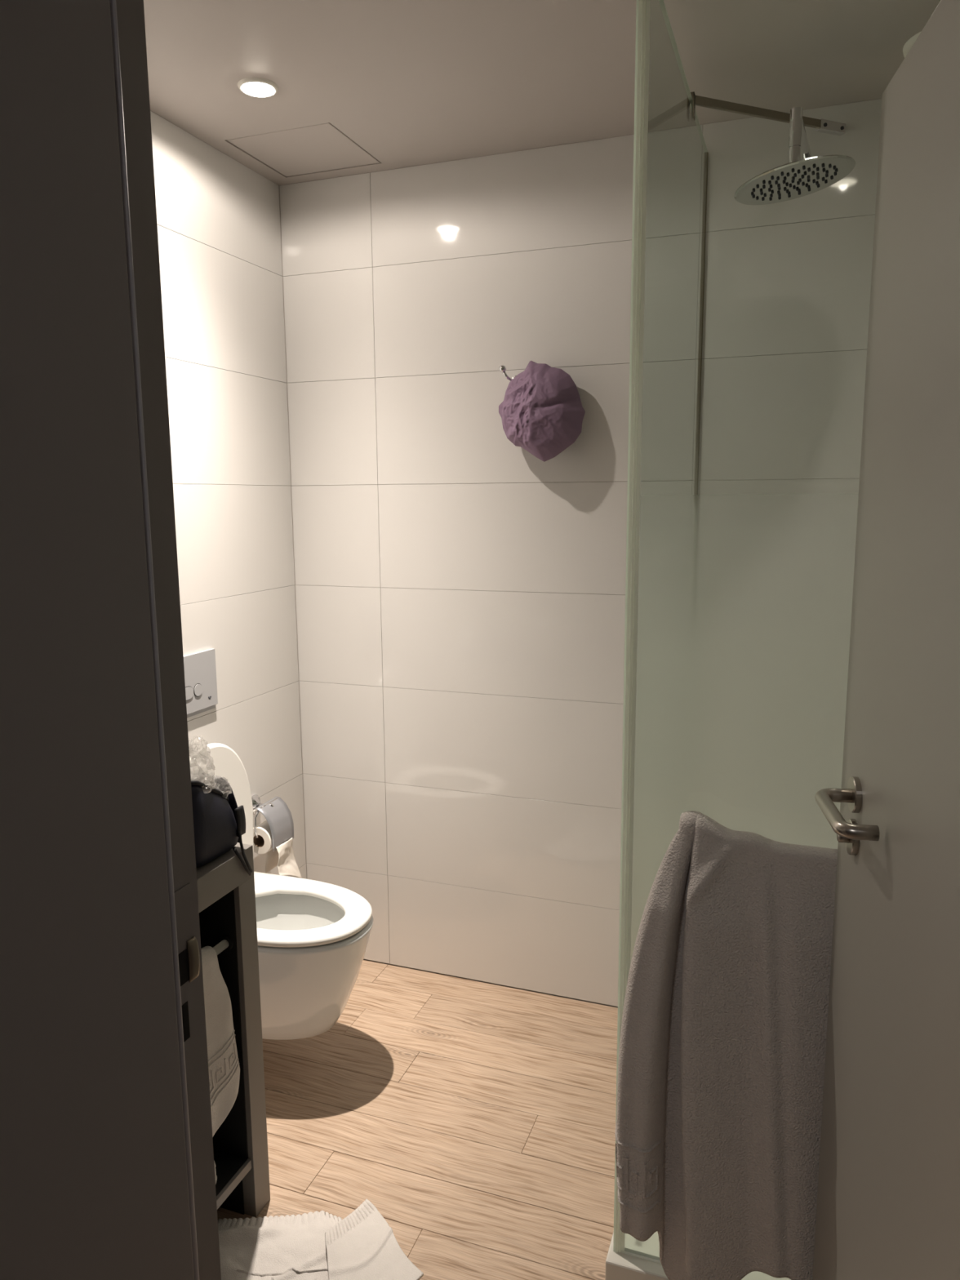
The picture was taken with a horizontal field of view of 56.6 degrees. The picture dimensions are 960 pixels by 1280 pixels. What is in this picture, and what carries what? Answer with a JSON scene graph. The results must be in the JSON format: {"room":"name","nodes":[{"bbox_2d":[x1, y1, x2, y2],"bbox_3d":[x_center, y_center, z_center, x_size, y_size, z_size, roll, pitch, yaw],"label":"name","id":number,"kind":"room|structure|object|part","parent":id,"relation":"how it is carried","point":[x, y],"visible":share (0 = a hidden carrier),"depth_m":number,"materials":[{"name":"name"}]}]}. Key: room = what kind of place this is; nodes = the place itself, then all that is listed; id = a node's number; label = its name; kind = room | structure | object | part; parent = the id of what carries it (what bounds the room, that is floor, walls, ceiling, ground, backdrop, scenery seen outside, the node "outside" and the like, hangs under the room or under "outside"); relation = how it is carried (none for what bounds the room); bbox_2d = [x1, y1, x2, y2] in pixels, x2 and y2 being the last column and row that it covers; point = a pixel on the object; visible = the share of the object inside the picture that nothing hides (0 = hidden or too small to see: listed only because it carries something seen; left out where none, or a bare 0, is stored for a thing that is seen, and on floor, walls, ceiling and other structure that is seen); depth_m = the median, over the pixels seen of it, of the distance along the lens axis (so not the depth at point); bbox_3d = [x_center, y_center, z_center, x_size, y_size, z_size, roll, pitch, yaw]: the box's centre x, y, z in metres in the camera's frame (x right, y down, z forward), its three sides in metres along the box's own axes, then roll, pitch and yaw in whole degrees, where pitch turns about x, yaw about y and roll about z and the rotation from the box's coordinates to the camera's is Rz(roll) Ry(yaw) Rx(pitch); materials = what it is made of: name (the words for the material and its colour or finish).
{"room":"bathroom","nodes":[
{"label":"bathroom","id":0,"kind":"room"},
{"bbox_2d":[150,111,306,879],"bbox_3d":[-0.982,0.036,2.080,0.120,2.604,2.120,3,10,20],"label":"wall","id":1,"kind":"structure","parent":0,"point":[218,218],"depth_m":2.57,"materials":[{"name":"beige tile"}]},
{"bbox_2d":[183,648,217,717],"bbox_3d":[-0.794,0.127,2.418,0.013,0.171,0.250,3,10,20],"label":"flush plate","id":2,"kind":"object","parent":1,"relation":"attached to","point":[200,668],"visible":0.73,"depth_m":2.46,"materials":[{"name":"grey plastic"}]},
{"bbox_3d":[-0.797,0.205,2.432,0.004,0.012,0.242,3,10,20],"label":"plate","id":3,"kind":"part","parent":2,"relation":"part of","materials":[{"name":"grey plastic"}]},
{"bbox_2d":[251,794,293,852],"bbox_3d":[-0.653,0.553,2.734,0.104,0.147,0.132,3,10,20],"label":"paper holder","id":4,"kind":"object","parent":1,"relation":"attached to","point":[277,813],"visible":0.94,"depth_m":2.73,"materials":[{"name":"silver metal"}]},
{"bbox_3d":[-0.653,0.545,2.728,0.011,0.087,0.124,3,10,20],"label":"wire arm","id":5,"kind":"part","parent":4,"relation":"part of","materials":[{"name":"silver metal"}]},
{"bbox_3d":[-0.658,0.510,2.739,0.058,0.023,0.023,3,10,20],"label":"arm","id":6,"kind":"part","parent":4,"relation":"part of","materials":[{"name":"silver metal"}]},
{"bbox_3d":[-0.647,0.503,2.731,0.009,0.009,0.095,3,10,20],"label":"pivot rod","id":7,"kind":"part","parent":4,"relation":"part of","materials":[{"name":"silver metal"}]},
{"bbox_2d":[253,820,302,878],"bbox_3d":[-0.633,0.657,2.749,0.115,0.204,0.118,3,10,20],"label":"toilet roll","id":8,"kind":"object","parent":4,"relation":"hanging from","point":[283,857],"visible":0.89,"depth_m":2.72,"materials":[{"name":"white paper"}]},
{"bbox_2d":[189,742,373,1039],"bbox_3d":[-0.547,0.677,2.416,0.531,0.769,0.380,3,10,20],"label":"toilet","id":9,"kind":"object","parent":1,"relation":"attached to","point":[313,935],"visible":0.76,"depth_m":2.34,"materials":[{"name":"white ceramic"}]},
{"bbox_3d":[-0.744,0.498,2.459,0.026,0.425,0.380,3,10,20],"label":"lid","id":10,"kind":"part","parent":9,"relation":"part of","materials":[{"name":"white plastic"}]},
{"bbox_3d":[-0.522,0.732,2.416,0.472,0.023,0.362,3,10,20],"label":"seat","id":11,"kind":"part","parent":9,"relation":"part of","materials":[{"name":"white plastic"}]},
{"bbox_3d":[-0.545,0.902,2.452,0.531,0.314,0.369,3,10,20],"label":"bowl","id":12,"kind":"part","parent":9,"relation":"part of","materials":[{"name":"white ceramic"}]},
{"bbox_2d":[217,960,617,1279],"bbox_3d":[-0.069,1.479,0.945,2.700,0.100,4.000,3,10,20],"label":"floor","id":13,"kind":"structure","parent":0,"point":[477,1119],"depth_m":2.25,"materials":[{"name":"brown wood"}]},
{"bbox_2d":[195,842,270,1217],"bbox_3d":[-0.855,0.898,1.634,0.499,0.840,0.852,3,10,20],"label":"shelf unit","id":14,"kind":"object","parent":13,"relation":"on","point":[226,895],"visible":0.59,"depth_m":1.90,"materials":[{"name":"grey laminate"}]},
{"bbox_2d":[213,1160,217,1184],"bbox_3d":[-0.724,1.125,1.776,0.274,0.054,0.302,3,10,20],"label":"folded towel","id":15,"kind":"object","parent":14,"relation":"on","point":[215,1175],"visible":0.07,"depth_m":1.86,"materials":[{"name":"white fabric"}]},
{"bbox_2d":[200,946,239,1137],"bbox_3d":[-0.563,0.823,1.777,0.054,0.415,0.212,3,10,20],"label":"hand towel","id":16,"kind":"object","parent":14,"relation":"hanging from","point":[224,1068],"visible":0.29,"depth_m":1.82,"materials":[{"name":"white fabric"}]},
{"bbox_3d":[-0.654,0.688,1.525,0.018,0.018,0.734,3,10,20],"label":"hanging rail","id":17,"kind":"part","parent":14,"relation":"part of","materials":[{"name":"white plastic"}]},
{"bbox_2d":[191,775,252,875],"bbox_3d":[-0.649,0.374,1.834,0.317,0.241,0.161,3,10,20],"label":"bag","id":18,"kind":"object","parent":14,"relation":"on","point":[219,824],"visible":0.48,"depth_m":1.78,"materials":[{"name":"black fabric"}]},
{"bbox_2d":[188,737,231,796],"bbox_3d":[-0.589,0.260,1.792,0.138,0.162,0.146,2,9,13],"label":"plastic bag","id":19,"kind":"object","parent":18,"relation":"in","point":[210,759],"visible":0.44,"depth_m":1.80,"materials":[{"name":"plastic"}]},
{"bbox_2d":[218,935,233,950],"bbox_3d":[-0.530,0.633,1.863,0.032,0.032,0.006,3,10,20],"label":"towel rail","id":20,"kind":"object","parent":14,"relation":"attached to","point":[227,941],"depth_m":1.86,"materials":[{"name":"grey"}]},
{"bbox_2d":[216,1158,251,1208],"bbox_3d":[-0.846,1.183,1.677,0.476,0.021,0.739,3,10,20],"label":"shelf","id":21,"kind":"object","parent":14,"relation":"attached to","point":[230,1172],"depth_m":1.90,"materials":[{"name":"grey laminate"}]},
{"bbox_3d":[-0.719,0.872,2.009,0.499,0.772,0.056,3,10,20],"label":"panel","id":22,"kind":"part","parent":14,"relation":"part of","materials":[{"name":"grey laminate"}]},
{"bbox_2d":[217,1199,423,1279],"bbox_3d":[-0.364,1.280,1.704,0.564,0.042,0.588,3,10,20],"label":"towel","id":23,"kind":"object","parent":13,"relation":"on","point":[362,1245],"visible":0.94,"depth_m":1.84,"materials":[{"name":"white fabric"}]},
{"bbox_2d":[604,1231,668,1279],"bbox_3d":[0.869,1.210,2.071,0.962,0.060,0.986,3,10,20],"label":"shower tray","id":24,"kind":"object","parent":13,"relation":"on","point":[619,1265],"visible":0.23,"depth_m":1.76,"materials":[{"name":"white ceramic"}]},
{"bbox_2d":[658,0,708,546],"bbox_3d":[0.433,-0.017,2.057,0.010,2.376,0.942,3,10,20],"label":"screen","id":25,"kind":"object","parent":24,"relation":"on","point":[699,152],"visible":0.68,"depth_m":2.24,"materials":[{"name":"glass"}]},
{"bbox_3d":[0.433,-0.016,2.057,0.008,2.374,0.940,3,10,20],"label":"glass pane","id":26,"kind":"part","parent":25,"relation":"part of","materials":[{"name":"clear glass"}]},
{"bbox_2d":[613,0,855,1279],"bbox_3d":[0.708,0.079,1.452,0.950,2.374,0.018,3,10,20],"label":"screen","id":27,"kind":"object","parent":24,"relation":"on","point":[735,668],"visible":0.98,"depth_m":1.55,"materials":[{"name":"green glass"}]},
{"bbox_3d":[0.715,0.076,1.448,0.935,2.368,0.008,3,10,20],"label":"glass pane","id":28,"kind":"part","parent":27,"relation":"part of","materials":[{"name":"clear glass"}]},
{"bbox_3d":[0.691,0.375,1.468,0.730,0.020,0.060,3,10,20],"label":"towel rail","id":29,"kind":"object","parent":27,"relation":"attached to","visible":0},
{"bbox_2d":[614,810,837,1279],"bbox_3d":[0.478,0.774,1.548,0.476,0.938,0.124,3,10,20],"label":"bath towel","id":30,"kind":"object","parent":29,"relation":"hanging from","point":[722,1050],"visible":0.86,"depth_m":1.53,"materials":[{"name":"grey fabric"}]},
{"bbox_2d":[143,0,941,186],"bbox_3d":[-0.064,-1.042,0.489,2.820,0.125,4.120,3,10,20],"label":"ceiling","id":31,"kind":"structure","parent":0,"point":[364,86],"depth_m":1.99,"materials":[{"name":"grey paint"}]},
{"bbox_2d":[237,77,278,97],"bbox_3d":[-0.515,-1.278,2.072,0.093,0.014,0.093,3,10,20],"label":"recessed light","id":32,"kind":"object","parent":31,"relation":"in","point":[252,86],"visible":1,"depth_m":2.06,"materials":[{"name":"white"}]},
{"bbox_3d":[-0.515,-1.276,2.073,0.075,0.010,0.075,3,10,20],"label":"bulb","id":33,"kind":"part","parent":32,"relation":"part of","materials":[{"name":"white glass"}]},
{"bbox_2d":[902,31,921,57],"bbox_3d":[0.993,-1.260,1.887,0.180,0.013,0.180,3,10,20],"label":"ceiling vent","id":34,"kind":"object","parent":31,"relation":"in","point":[908,44],"visible":0.09,"depth_m":1.89,"materials":[{"name":"white plastic"}]},
{"bbox_2d":[279,98,881,1008],"bbox_3d":[0.460,-0.060,2.612,2.460,2.604,0.120,3,10,20],"label":"wall","id":35,"kind":"structure","parent":0,"point":[460,590],"depth_m":2.65,"materials":[{"name":"beige tile"}]},
{"bbox_2d":[498,364,515,381],"bbox_3d":[0.082,-0.753,2.540,0.027,0.050,0.080,8,12,43],"label":"wall hook","id":36,"kind":"object","parent":35,"relation":"attached to","point":[502,368],"visible":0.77,"depth_m":2.51,"materials":[{"name":"silver metal"}]},
{"bbox_3d":[0.087,-0.748,2.537,0.015,0.029,0.063,7,12,40],"label":"arm","id":37,"kind":"part","parent":36,"relation":"part of","materials":[{"name":"silver metal"}]},
{"bbox_2d":[498,360,585,462],"bbox_3d":[0.162,-0.638,2.481,0.254,0.279,0.118,3,10,20],"label":"cap","id":38,"kind":"object","parent":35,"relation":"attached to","point":[541,411],"visible":1,"depth_m":2.45,"materials":[{"name":"purple fabric"}]},
{"bbox_2d":[686,91,845,135],"bbox_3d":[0.676,-1.219,2.099,0.469,0.056,0.028,-5,10,-24],"label":"bar","id":39,"kind":"object","parent":35,"relation":"attached to","point":[824,126],"visible":0.85,"depth_m":2.08,"materials":[{"name":"silver metal"}]},
{"bbox_2d":[733,106,855,204],"bbox_3d":[0.717,-1.078,2.026,0.246,0.184,0.483,3,10,20],"label":"shower","id":40,"kind":"object","parent":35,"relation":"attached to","point":[797,178],"visible":1,"depth_m":1.91,"materials":[{"name":"silver metal"}]},
{"bbox_3d":[0.678,-0.991,1.928,0.246,0.045,0.249,3,10,20],"label":"spray plate","id":41,"kind":"part","parent":40,"relation":"part of","materials":[{"name":"grey metal"}]},
{"bbox_3d":[0.676,-1.066,1.916,0.036,0.136,0.036,3,10,20],"label":"stem","id":42,"kind":"part","parent":40,"relation":"part of","materials":[{"name":"silver metal"}]},
{"bbox_3d":[0.747,-1.144,2.061,0.022,0.031,0.361,4,10,24],"label":"arm","id":43,"kind":"part","parent":40,"relation":"part of","materials":[{"name":"silver metal"}]},
{"bbox_3d":[-0.244,0.251,0.701,2.460,2.604,0.260,3,10,20],"label":"wall","id":44,"kind":"structure","parent":0,"visible":0},
{"bbox_2d":[0,0,221,1279],"bbox_3d":[0.052,0.383,0.602,0.905,2.170,0.298,3,10,20],"label":"trim","id":45,"kind":"structure","parent":44,"relation":"attached to","point":[107,1166],"depth_m":0.69,"materials":[{"name":"grey paint"}]},
{"bbox_3d":[-0.281,0.332,0.846,0.002,0.200,0.035,3,10,20],"label":"strike plate","id":46,"kind":"part","parent":45,"relation":"part of","materials":[{"name":"grey paint"}]},
{"bbox_2d":[812,0,959,1279],"bbox_3d":[0.516,0.345,1.001,0.164,2.097,0.811,1,9,9],"label":"door","id":47,"kind":"structure","parent":44,"relation":"in","point":[888,1205],"depth_m":1.08,"materials":[{"name":"grey laminate"}]},
{"bbox_3d":[0.501,0.237,1.225,0.058,0.020,0.167,1,9,9],"label":"lever","id":48,"kind":"part","parent":47,"relation":"part of","materials":[{"name":"silver metal"}]},
{"bbox_3d":[0.542,0.224,1.292,0.009,0.052,0.052,1,9,9],"label":"handle","id":49,"kind":"part","parent":47,"relation":"part of","materials":[{"name":"silver metal"}]}
]}

